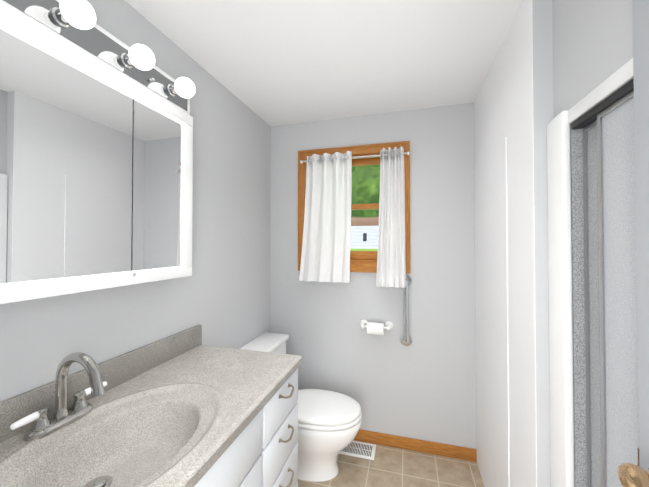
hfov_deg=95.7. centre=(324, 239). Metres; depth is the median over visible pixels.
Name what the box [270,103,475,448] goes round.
wall
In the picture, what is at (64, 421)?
faucet
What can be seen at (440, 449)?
baseboard
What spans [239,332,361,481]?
toilet
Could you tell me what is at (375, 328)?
toilet paper holder
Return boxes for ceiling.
[125,0,522,125]
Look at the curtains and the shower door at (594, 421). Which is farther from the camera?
the curtains
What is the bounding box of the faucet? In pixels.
[10,352,106,441]
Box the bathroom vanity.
[0,349,301,486]
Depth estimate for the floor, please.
1.90 m
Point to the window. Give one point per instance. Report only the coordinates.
(363, 261)
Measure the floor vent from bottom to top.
0.006 m
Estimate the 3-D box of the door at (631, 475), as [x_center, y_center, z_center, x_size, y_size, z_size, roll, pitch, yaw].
[0.542,0.415,0.221,0.097,2.088,0.868,0,-1,16]
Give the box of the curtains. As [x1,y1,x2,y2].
[299,146,408,287]
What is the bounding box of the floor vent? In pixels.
[339,440,375,459]
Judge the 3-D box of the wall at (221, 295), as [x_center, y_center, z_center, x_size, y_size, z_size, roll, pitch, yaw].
[-0.813,0.267,1.323,0.120,2.440,2.540,0,-1,16]
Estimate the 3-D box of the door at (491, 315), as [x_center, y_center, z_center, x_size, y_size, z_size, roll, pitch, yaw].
[0.939,0.507,1.682,0.004,1.970,0.663,0,-1,16]
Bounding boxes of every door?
[547,58,638,486]
[617,0,648,486]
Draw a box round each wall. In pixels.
[0,0,270,401]
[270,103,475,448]
[474,0,632,486]
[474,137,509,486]
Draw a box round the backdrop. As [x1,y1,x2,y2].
[350,165,379,250]
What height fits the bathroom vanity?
0.890 m
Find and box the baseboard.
[354,429,476,461]
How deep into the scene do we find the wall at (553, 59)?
1.09 m
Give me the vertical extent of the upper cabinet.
0.870 m
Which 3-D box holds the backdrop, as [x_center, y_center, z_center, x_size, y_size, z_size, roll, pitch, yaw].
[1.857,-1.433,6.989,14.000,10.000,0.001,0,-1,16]
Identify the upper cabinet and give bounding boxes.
[0,0,194,303]
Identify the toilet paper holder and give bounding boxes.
[360,319,392,334]
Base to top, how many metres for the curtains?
0.988 m
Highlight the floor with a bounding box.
[297,440,483,486]
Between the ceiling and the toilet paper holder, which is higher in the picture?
the ceiling

